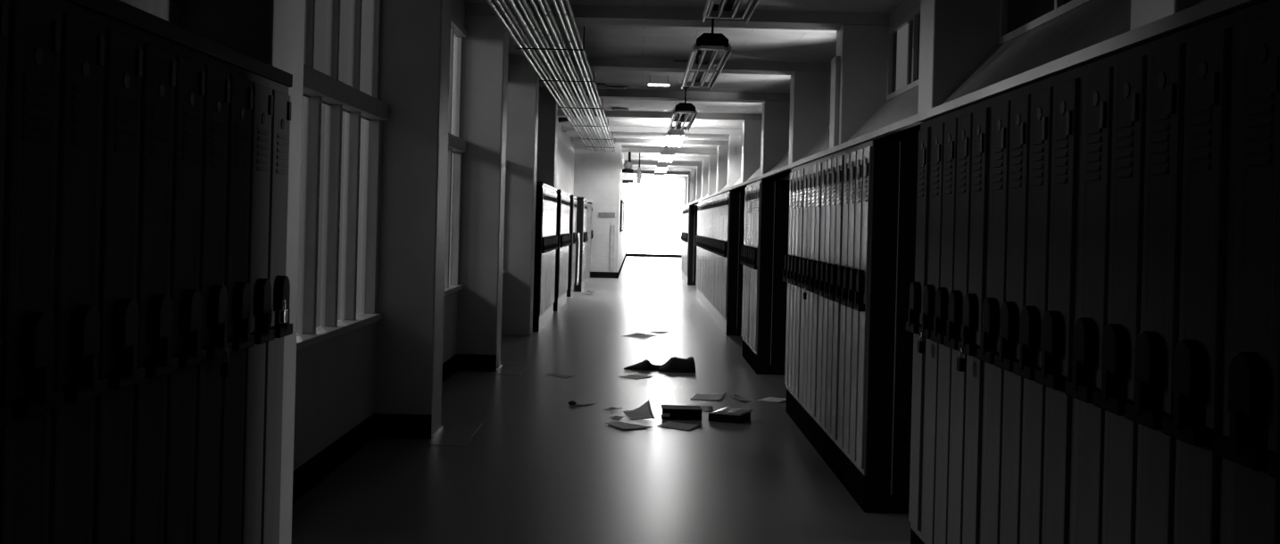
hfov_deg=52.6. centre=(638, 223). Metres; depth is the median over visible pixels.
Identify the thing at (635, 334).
paper sheet
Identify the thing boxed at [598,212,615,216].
wall sign
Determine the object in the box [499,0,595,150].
pipe
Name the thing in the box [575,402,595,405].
paper scrap
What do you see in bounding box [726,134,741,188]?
pillar
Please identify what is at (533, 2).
pipe
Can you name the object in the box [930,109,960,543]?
locker
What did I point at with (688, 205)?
locker
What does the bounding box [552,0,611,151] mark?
pipe
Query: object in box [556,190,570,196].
trim
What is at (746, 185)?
locker
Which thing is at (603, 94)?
beam
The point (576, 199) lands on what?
locker
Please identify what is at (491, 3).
pipe
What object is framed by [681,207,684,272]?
locker
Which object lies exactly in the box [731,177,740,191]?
trim
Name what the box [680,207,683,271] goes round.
locker
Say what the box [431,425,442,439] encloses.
trim
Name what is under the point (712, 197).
locker
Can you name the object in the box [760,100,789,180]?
pillar
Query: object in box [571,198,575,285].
locker
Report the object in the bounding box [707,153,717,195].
pillar
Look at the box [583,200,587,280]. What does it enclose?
locker
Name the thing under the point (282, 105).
locker
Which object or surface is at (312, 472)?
baseboard
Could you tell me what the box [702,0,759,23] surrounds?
ceiling light
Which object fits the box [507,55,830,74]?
beam
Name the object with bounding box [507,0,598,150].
pipe
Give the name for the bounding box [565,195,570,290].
locker
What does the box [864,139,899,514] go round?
trim
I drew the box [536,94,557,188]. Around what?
pillar
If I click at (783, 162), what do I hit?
trim
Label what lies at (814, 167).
locker
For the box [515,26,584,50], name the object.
hanger
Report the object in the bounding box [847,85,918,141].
trim
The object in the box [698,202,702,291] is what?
locker
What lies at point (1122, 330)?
locker
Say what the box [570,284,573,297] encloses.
baseboard
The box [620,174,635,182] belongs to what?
sign box
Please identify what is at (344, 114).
window
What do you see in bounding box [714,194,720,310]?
locker
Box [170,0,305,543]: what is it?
pillar
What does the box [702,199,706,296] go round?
locker
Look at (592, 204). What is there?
locker
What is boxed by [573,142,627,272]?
wall
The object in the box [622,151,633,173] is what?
pendant lamp
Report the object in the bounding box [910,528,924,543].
baseboard
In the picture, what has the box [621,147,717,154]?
beam
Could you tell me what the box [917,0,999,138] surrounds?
pillar
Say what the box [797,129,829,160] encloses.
window sill
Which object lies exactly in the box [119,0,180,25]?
window
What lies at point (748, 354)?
baseboard
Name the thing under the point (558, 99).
hanger
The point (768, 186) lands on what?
trim
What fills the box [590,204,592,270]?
locker
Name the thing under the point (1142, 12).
pillar
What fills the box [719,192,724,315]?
locker
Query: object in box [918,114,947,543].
locker
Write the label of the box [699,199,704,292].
locker
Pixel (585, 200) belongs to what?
locker
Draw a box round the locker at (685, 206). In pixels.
[682,206,686,274]
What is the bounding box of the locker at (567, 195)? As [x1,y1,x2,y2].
[564,195,568,293]
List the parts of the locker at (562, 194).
door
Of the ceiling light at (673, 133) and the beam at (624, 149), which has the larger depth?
the beam at (624, 149)
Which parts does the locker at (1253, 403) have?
handle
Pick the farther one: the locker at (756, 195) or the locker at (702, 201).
the locker at (702, 201)
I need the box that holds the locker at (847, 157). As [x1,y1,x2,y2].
[834,147,852,453]
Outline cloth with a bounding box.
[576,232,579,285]
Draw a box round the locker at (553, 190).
[550,190,556,306]
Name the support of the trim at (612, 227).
attached to the wall at (597, 174)
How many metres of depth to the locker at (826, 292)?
8.34 m
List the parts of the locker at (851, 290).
handle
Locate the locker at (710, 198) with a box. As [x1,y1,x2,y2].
[706,198,710,299]
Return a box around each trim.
[65,0,292,87]
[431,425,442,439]
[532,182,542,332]
[536,182,556,191]
[553,189,560,311]
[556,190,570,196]
[566,196,573,297]
[573,197,583,291]
[584,201,591,279]
[609,224,615,272]
[681,0,1267,207]
[687,205,694,285]
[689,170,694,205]
[692,205,698,285]
[726,191,739,335]
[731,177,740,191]
[736,191,745,336]
[736,208,739,328]
[742,166,760,189]
[756,179,774,374]
[765,150,789,179]
[770,179,789,374]
[770,180,775,365]
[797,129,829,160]
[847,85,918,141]
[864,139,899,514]
[890,140,918,514]
[890,141,900,495]
[921,118,934,542]
[943,0,1130,103]
[980,97,995,543]
[1069,64,1088,543]
[1194,0,1207,5]
[1220,8,1244,543]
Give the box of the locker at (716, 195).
[711,195,716,305]
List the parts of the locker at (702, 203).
door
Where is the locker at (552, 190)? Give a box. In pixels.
[549,190,555,307]
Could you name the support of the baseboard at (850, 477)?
attached to the wall at (907, 6)
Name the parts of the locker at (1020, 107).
handle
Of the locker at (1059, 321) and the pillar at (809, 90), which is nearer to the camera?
the locker at (1059, 321)
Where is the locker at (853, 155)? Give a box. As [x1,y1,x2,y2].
[840,145,858,460]
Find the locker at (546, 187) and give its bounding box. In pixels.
[542,187,548,314]
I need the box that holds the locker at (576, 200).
[573,199,577,284]
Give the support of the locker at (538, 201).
attached to the wall at (335, 378)
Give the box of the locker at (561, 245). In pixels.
[557,192,563,299]
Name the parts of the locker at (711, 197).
door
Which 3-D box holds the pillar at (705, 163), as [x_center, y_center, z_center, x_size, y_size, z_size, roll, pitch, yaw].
[2.369,-1.306,42.170,0.610,1.430,0.460,1,0,0]
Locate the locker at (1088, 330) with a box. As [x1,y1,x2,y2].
[1064,53,1117,543]
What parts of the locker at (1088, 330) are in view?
handle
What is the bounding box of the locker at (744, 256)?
[743,182,751,344]
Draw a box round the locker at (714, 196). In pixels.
[709,196,714,305]
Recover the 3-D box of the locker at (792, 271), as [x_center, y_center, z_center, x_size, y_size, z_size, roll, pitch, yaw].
[1.418,0.469,10.271,0.435,1.835,0.224,1,0,0]
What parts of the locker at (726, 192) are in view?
door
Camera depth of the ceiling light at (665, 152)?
33.22 m
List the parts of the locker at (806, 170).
handle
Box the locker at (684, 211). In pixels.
[681,211,684,273]
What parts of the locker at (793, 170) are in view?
handle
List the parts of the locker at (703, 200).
door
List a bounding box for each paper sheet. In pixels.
[548,372,573,378]
[605,421,650,429]
[620,374,652,379]
[622,399,655,420]
[623,332,656,336]
[650,331,668,333]
[656,421,700,431]
[679,405,714,412]
[690,392,726,400]
[723,407,753,412]
[757,397,786,402]
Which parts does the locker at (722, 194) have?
door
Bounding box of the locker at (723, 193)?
[718,192,723,315]
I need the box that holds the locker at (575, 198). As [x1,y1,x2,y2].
[573,198,576,283]
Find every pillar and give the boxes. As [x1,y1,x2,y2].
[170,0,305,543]
[374,0,451,435]
[456,14,509,368]
[501,64,539,336]
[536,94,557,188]
[687,174,689,203]
[693,170,696,200]
[695,166,702,205]
[701,160,708,198]
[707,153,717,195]
[716,145,728,192]
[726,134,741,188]
[740,120,761,191]
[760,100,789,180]
[788,71,830,175]
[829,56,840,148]
[835,24,889,144]
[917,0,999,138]
[1130,0,1198,30]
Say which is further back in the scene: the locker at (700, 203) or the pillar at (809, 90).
the locker at (700, 203)
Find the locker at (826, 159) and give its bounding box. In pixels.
[814,156,829,428]
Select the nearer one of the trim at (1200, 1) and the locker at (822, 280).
the trim at (1200, 1)
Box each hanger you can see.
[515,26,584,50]
[539,69,594,82]
[557,99,602,108]
[570,118,608,126]
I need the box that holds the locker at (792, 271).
[789,166,801,398]
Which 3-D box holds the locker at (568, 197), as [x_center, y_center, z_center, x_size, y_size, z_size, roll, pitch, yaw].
[-1.523,0.394,24.427,0.435,1.835,0.224,1,0,0]
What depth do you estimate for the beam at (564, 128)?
29.61 m
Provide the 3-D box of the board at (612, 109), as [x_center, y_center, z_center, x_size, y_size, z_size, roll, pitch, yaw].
[-0.358,-2.194,24.909,0.324,0.032,0.400,1,0,0]
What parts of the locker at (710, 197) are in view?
door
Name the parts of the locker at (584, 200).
door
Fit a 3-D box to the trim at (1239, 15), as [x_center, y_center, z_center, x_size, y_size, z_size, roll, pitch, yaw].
[1.406,0.468,2.757,0.300,1.835,0.048,1,0,0]
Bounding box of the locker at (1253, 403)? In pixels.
[1215,0,1279,543]
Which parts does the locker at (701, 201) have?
door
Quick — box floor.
[290,256,910,543]
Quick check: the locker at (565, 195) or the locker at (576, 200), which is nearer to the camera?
the locker at (565, 195)
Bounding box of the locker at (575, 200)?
[572,199,576,285]
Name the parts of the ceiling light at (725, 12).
rail, rail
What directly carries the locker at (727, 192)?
on the baseboard at (716, 316)
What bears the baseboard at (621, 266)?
attached to the wall at (597, 174)
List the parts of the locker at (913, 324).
handle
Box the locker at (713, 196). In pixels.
[708,196,714,304]
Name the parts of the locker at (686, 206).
door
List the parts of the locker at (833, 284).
handle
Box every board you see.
[597,83,606,87]
[606,85,627,89]
[611,108,628,110]
[619,199,623,232]
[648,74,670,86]
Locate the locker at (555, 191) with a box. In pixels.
[552,191,557,304]
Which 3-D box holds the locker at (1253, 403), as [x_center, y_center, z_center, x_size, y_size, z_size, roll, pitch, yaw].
[1.418,0.469,2.619,0.435,1.835,0.224,1,0,0]
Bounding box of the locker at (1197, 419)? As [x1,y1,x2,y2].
[1162,12,1233,543]
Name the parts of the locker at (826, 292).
handle, door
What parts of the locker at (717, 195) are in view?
door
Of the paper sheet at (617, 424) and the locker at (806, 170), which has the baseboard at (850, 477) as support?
the locker at (806, 170)
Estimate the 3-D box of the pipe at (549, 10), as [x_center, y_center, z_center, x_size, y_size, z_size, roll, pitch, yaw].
[-0.837,-2.001,17.108,0.046,0.046,37.375,1,0,0]
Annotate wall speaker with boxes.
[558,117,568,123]
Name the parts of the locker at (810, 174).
handle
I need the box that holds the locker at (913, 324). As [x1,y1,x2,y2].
[905,119,931,539]
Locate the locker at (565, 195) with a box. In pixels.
[562,194,567,295]
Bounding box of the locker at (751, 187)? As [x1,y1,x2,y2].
[745,182,753,346]
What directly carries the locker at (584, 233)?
on the baseboard at (583, 283)
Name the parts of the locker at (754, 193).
handle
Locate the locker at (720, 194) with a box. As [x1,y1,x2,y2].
[715,193,721,311]
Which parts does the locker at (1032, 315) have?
handle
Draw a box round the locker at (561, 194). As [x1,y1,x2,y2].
[558,193,564,299]
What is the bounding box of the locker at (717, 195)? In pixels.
[712,195,717,307]
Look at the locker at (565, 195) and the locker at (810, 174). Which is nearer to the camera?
the locker at (810, 174)
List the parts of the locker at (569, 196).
door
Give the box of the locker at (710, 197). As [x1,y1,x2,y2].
[706,197,711,300]
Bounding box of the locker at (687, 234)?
[685,207,689,275]
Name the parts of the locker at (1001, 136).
handle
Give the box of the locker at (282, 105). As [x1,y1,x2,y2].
[260,80,292,543]
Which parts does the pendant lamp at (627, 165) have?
globe, rod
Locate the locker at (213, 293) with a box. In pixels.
[191,53,232,543]
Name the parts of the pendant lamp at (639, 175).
lamp shade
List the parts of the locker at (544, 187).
door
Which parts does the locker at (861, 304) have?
handle, door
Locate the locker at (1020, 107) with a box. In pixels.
[994,83,1033,543]
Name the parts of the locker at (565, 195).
door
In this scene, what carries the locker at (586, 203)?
on the baseboard at (583, 283)
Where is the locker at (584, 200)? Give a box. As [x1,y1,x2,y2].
[581,199,585,282]
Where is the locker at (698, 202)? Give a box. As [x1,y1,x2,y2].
[695,201,698,288]
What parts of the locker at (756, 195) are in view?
handle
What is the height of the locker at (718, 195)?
1.835 m
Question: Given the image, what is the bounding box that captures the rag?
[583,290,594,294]
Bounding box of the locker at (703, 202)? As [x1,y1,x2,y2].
[700,201,704,294]
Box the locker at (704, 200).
[700,199,705,292]
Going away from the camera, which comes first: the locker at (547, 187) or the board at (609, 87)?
the locker at (547, 187)
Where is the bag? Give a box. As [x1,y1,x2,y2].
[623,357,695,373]
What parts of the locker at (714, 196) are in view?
door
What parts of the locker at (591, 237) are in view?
door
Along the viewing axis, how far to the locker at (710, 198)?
23.04 m
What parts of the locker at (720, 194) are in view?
door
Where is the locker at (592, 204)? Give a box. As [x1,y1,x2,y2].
[590,204,593,271]
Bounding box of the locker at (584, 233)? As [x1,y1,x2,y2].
[581,201,585,282]
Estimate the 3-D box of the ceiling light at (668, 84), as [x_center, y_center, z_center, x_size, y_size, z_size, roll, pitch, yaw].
[0.302,-2.117,19.136,0.327,0.152,0.350,1,0,0]
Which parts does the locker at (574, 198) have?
door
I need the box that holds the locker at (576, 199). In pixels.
[573,199,577,283]
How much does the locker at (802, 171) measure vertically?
1.835 m
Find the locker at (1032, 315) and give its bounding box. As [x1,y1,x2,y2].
[1013,74,1056,543]
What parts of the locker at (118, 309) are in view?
handle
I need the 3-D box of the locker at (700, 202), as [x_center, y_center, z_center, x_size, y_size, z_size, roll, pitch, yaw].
[1.418,0.469,26.899,0.435,1.835,0.224,1,0,0]
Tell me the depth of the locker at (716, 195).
21.39 m
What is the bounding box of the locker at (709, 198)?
[704,198,709,299]
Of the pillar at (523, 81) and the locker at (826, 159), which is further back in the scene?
the pillar at (523, 81)
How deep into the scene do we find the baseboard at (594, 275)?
35.78 m
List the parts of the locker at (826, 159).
handle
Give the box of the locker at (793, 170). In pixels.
[782,167,794,390]
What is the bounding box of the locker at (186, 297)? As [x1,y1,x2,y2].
[163,42,207,543]
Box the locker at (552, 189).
[548,189,554,307]
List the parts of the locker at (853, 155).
handle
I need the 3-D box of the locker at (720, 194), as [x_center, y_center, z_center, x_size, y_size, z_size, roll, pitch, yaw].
[1.418,0.469,20.221,0.435,1.835,0.224,1,0,0]
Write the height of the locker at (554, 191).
1.835 m
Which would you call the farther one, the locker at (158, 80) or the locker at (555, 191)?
the locker at (555, 191)
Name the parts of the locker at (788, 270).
handle, door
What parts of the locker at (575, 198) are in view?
door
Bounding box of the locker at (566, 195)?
[563,195,568,294]
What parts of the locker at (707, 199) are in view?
door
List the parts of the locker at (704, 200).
door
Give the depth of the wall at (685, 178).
59.60 m
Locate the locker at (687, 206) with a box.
[684,206,688,270]
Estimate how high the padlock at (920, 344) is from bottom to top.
0.088 m
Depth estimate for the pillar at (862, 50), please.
13.17 m
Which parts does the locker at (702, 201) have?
door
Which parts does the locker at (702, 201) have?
door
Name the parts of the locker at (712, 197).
door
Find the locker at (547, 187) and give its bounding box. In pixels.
[544,187,549,312]
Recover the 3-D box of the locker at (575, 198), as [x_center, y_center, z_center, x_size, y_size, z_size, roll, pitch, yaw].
[-1.523,0.394,27.291,0.435,1.835,0.224,1,0,0]
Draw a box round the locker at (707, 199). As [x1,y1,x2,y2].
[703,199,707,296]
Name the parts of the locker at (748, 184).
handle, door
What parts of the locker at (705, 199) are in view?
door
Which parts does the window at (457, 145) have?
glass pane, glass pane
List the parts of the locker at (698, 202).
door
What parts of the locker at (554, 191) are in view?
door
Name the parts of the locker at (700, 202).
door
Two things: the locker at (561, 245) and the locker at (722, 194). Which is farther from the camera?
the locker at (561, 245)
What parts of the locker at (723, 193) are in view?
door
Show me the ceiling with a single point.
(611, 41)
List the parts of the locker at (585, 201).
door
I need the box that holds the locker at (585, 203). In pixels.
[582,203,586,280]
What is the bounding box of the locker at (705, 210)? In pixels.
[702,209,706,297]
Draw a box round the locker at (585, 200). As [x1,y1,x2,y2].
[582,199,586,281]
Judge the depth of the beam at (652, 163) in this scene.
46.05 m
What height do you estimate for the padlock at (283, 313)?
0.088 m
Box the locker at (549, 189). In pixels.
[546,189,552,310]
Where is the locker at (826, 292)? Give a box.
[822,152,839,439]
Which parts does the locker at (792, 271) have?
handle, door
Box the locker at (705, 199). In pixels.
[701,199,706,295]
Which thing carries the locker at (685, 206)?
on the baseboard at (683, 276)
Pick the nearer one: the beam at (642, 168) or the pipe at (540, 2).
the pipe at (540, 2)
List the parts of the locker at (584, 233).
door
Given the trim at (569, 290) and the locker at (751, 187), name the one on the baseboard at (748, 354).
the locker at (751, 187)
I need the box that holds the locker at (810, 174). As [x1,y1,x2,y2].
[800,161,814,412]
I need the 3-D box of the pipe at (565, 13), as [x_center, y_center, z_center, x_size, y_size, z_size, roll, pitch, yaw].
[-0.698,-2.000,17.108,0.052,0.052,37.375,1,0,0]
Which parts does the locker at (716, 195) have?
door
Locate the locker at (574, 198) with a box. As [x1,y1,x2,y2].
[571,198,575,286]
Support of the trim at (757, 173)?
attached to the wall at (907, 6)
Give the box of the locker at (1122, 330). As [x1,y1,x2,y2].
[1092,41,1150,543]
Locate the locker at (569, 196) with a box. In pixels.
[565,196,571,291]
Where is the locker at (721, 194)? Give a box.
[716,193,722,313]
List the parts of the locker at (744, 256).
handle, door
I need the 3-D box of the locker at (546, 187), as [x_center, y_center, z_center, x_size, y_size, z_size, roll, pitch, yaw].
[-1.523,0.394,18.791,0.435,1.835,0.224,1,0,0]
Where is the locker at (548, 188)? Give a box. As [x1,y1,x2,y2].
[545,188,551,311]
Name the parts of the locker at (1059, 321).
handle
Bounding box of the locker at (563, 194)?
[560,193,565,297]
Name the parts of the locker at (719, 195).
door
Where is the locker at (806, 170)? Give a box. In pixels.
[797,162,810,407]
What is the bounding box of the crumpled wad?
[567,400,576,405]
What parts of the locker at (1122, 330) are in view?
handle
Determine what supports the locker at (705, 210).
on the baseboard at (716, 316)
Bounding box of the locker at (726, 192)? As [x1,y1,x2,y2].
[720,191,726,316]
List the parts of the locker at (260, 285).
handle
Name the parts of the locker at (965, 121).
handle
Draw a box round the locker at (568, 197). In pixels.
[565,197,569,292]
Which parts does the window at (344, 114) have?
glass pane, glass pane, glass pane, glass pane, glass pane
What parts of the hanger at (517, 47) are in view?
rod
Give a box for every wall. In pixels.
[293,0,574,471]
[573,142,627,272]
[635,174,688,205]
[691,0,920,205]
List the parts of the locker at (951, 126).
handle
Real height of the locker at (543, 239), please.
1.835 m
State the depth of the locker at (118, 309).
3.32 m
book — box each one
[660,405,701,420]
[708,407,750,423]
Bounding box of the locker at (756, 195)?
[750,181,758,352]
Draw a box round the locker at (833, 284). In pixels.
[828,149,845,445]
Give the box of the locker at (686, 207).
[684,207,687,257]
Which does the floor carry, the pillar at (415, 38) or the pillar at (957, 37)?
the pillar at (415, 38)
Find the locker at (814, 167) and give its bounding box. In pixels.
[804,159,818,416]
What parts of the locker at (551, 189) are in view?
door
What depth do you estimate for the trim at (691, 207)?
32.78 m
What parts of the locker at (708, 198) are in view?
door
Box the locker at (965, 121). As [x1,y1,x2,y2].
[943,104,975,543]
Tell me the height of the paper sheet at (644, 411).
0.114 m
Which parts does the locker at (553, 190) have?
door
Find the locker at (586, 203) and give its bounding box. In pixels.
[584,202,588,278]
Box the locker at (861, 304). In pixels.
[853,140,900,475]
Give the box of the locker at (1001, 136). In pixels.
[976,90,1014,543]
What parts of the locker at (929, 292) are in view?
handle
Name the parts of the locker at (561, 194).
door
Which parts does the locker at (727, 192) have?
door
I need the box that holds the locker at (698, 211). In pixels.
[696,210,698,289]
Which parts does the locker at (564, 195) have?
door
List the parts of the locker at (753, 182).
handle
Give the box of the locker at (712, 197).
[707,197,713,303]
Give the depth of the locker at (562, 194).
22.78 m
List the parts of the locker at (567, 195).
door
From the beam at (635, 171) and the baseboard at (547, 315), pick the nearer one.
the baseboard at (547, 315)
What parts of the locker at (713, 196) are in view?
door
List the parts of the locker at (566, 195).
door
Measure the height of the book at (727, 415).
0.084 m
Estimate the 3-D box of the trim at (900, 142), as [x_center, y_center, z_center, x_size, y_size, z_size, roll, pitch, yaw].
[1.402,0.521,7.061,0.004,1.930,0.014,1,0,0]
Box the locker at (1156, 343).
[1124,28,1188,543]
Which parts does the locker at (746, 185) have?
handle, door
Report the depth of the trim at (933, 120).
5.64 m
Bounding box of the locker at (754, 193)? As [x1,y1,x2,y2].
[748,181,756,349]
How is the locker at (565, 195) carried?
on the baseboard at (562, 300)
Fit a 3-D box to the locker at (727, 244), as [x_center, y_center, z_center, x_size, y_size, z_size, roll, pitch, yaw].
[1.418,0.469,18.313,0.435,1.835,0.224,1,0,0]
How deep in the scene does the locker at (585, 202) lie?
29.49 m
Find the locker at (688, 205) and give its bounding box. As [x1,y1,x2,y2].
[685,205,689,277]
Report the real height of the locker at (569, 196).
1.835 m
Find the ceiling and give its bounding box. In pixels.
[464,0,905,176]
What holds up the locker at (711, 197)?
on the baseboard at (716, 316)
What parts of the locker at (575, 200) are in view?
door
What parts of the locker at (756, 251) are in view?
handle, door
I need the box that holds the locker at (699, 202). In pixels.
[695,201,699,285]
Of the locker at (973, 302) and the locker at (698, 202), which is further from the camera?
the locker at (698, 202)
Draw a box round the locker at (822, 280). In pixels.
[818,154,833,432]
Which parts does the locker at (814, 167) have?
handle, door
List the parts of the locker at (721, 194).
door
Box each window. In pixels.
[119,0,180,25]
[296,0,388,351]
[444,15,467,296]
[625,177,683,257]
[827,74,831,129]
[886,5,920,100]
[998,0,1090,45]
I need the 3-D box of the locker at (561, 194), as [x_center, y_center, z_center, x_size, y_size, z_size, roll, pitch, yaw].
[-1.523,0.394,22.539,0.435,1.835,0.224,1,0,0]
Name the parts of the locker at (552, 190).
door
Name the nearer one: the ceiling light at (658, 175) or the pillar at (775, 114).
the pillar at (775, 114)
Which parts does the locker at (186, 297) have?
handle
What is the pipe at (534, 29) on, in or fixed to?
on the hanger
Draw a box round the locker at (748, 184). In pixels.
[741,183,749,341]
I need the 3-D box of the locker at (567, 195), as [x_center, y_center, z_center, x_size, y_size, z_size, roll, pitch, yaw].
[-1.523,0.394,24.201,0.435,1.835,0.224,1,0,0]
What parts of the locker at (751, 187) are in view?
handle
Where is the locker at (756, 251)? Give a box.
[752,179,762,355]
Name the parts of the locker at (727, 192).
door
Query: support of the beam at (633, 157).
attached to the ceiling
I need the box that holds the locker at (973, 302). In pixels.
[957,98,991,543]
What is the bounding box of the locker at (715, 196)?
[710,196,715,306]
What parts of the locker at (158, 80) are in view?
handle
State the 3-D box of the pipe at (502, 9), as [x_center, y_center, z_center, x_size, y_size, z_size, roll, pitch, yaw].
[-1.277,-2.011,17.108,0.044,0.044,37.375,1,0,0]
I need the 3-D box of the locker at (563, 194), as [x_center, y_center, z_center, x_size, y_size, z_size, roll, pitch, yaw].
[-1.523,0.394,22.991,0.435,1.835,0.224,1,0,0]
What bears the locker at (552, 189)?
on the baseboard at (547, 315)
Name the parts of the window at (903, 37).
lit pane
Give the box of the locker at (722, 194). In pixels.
[717,193,723,314]
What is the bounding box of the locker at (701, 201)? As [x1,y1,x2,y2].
[697,200,701,290]
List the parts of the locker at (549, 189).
door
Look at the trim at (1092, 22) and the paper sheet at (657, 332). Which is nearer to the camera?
the trim at (1092, 22)
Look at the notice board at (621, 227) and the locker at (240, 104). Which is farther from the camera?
the notice board at (621, 227)
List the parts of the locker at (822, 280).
handle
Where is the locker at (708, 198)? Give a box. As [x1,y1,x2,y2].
[704,198,708,298]
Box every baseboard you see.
[292,414,374,504]
[374,413,432,440]
[441,354,457,382]
[457,354,496,372]
[538,304,553,332]
[557,291,566,310]
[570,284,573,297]
[581,280,584,291]
[590,272,618,278]
[617,254,626,278]
[681,272,687,284]
[696,288,726,335]
[742,340,757,374]
[785,389,890,513]
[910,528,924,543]
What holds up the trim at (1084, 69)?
attached to the wall at (907, 6)
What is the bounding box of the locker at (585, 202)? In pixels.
[583,201,587,279]
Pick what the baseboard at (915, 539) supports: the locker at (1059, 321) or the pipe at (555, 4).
the locker at (1059, 321)
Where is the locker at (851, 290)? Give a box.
[847,142,865,467]
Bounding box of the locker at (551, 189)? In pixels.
[547,189,553,309]
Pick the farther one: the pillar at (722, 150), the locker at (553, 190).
the pillar at (722, 150)
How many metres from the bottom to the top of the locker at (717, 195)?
1.835 m
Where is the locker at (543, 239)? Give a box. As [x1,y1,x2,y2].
[539,185,545,317]
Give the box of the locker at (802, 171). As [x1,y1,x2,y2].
[792,164,805,402]
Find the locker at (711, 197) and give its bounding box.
[707,197,712,302]
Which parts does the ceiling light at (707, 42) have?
rail, stem, rail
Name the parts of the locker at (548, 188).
door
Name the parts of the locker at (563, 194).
door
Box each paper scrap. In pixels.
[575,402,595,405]
[605,407,622,410]
[610,415,623,420]
[729,394,748,401]
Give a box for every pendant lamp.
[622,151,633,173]
[636,152,641,183]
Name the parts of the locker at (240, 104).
handle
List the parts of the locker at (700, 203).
door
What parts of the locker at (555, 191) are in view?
door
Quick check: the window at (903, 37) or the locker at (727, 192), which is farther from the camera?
the locker at (727, 192)
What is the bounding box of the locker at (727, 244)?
[723,191,730,321]
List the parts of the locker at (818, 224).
handle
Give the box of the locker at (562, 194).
[559,193,565,298]
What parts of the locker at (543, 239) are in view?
handle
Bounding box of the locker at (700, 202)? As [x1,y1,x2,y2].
[696,201,700,288]
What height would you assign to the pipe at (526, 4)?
0.054 m
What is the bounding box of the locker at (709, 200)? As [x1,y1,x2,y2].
[705,199,709,299]
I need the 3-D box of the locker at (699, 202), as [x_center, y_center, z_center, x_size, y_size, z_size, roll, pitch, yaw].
[1.418,0.469,27.351,0.435,1.835,0.224,1,0,0]
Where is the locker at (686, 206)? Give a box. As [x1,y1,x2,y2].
[683,206,687,274]
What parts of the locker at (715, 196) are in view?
door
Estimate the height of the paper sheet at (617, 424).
0.012 m
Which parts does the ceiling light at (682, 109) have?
rail, stem, rail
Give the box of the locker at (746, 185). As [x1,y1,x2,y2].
[739,184,748,340]
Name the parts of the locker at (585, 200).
door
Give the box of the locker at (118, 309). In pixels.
[91,15,145,543]
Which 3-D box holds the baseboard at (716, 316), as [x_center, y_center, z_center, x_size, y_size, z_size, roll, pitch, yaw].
[1.613,1.491,22.945,0.759,0.200,9.490,1,0,0]
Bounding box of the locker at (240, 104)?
[217,63,255,543]
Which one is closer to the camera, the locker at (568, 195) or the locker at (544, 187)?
the locker at (544, 187)
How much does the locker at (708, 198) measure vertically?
1.835 m
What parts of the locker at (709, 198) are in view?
door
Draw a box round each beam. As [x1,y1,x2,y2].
[465,2,889,30]
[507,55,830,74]
[538,87,789,102]
[557,109,761,122]
[561,124,742,135]
[571,136,728,146]
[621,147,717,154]
[623,154,708,161]
[624,160,702,166]
[626,170,689,174]
[631,166,696,171]
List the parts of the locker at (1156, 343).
handle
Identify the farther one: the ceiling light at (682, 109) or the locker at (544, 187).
the ceiling light at (682, 109)
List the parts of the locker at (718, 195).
door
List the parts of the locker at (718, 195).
door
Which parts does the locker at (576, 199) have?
door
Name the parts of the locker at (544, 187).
door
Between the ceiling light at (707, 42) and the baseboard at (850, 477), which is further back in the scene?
the ceiling light at (707, 42)
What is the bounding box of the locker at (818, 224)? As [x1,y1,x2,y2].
[808,157,822,422]
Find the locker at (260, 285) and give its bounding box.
[240,72,274,543]
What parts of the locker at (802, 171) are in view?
handle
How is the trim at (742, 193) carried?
attached to the wall at (907, 6)
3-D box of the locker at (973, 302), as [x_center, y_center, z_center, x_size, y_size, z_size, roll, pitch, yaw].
[1.418,0.469,4.803,0.435,1.835,0.224,1,0,0]
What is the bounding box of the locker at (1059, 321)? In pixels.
[1034,66,1081,543]
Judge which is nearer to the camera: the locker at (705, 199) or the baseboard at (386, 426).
the baseboard at (386, 426)
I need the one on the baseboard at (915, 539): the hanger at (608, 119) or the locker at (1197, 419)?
the locker at (1197, 419)
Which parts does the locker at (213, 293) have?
handle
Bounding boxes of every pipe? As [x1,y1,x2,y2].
[486,0,590,150]
[494,0,592,150]
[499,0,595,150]
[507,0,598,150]
[516,0,599,150]
[521,0,602,150]
[530,0,604,151]
[537,0,606,151]
[543,0,608,151]
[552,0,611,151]
[558,0,614,151]
[565,0,615,151]
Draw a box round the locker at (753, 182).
[747,182,755,348]
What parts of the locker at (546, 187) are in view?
door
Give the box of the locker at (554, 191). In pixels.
[551,191,556,305]
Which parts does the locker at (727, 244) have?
handle, door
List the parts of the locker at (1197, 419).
handle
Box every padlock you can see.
[279,299,288,324]
[802,287,806,299]
[917,332,924,353]
[956,348,965,372]
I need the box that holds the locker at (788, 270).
[786,166,797,395]
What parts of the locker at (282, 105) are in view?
handle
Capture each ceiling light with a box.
[652,172,664,178]
[654,155,668,173]
[657,137,674,162]
[662,129,685,148]
[667,86,697,131]
[681,4,731,90]
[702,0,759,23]
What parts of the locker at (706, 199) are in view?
door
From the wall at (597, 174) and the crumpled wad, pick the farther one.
the wall at (597, 174)
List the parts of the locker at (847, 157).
handle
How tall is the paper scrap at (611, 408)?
0.017 m
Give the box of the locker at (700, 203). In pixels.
[697,202,700,290]
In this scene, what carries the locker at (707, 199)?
on the baseboard at (716, 316)
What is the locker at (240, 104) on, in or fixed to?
on the baseboard
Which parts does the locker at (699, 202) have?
door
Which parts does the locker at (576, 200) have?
door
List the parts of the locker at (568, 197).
door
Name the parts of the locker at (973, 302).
handle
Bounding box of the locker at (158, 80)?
[129,29,178,543]
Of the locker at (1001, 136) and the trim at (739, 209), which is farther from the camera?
the trim at (739, 209)

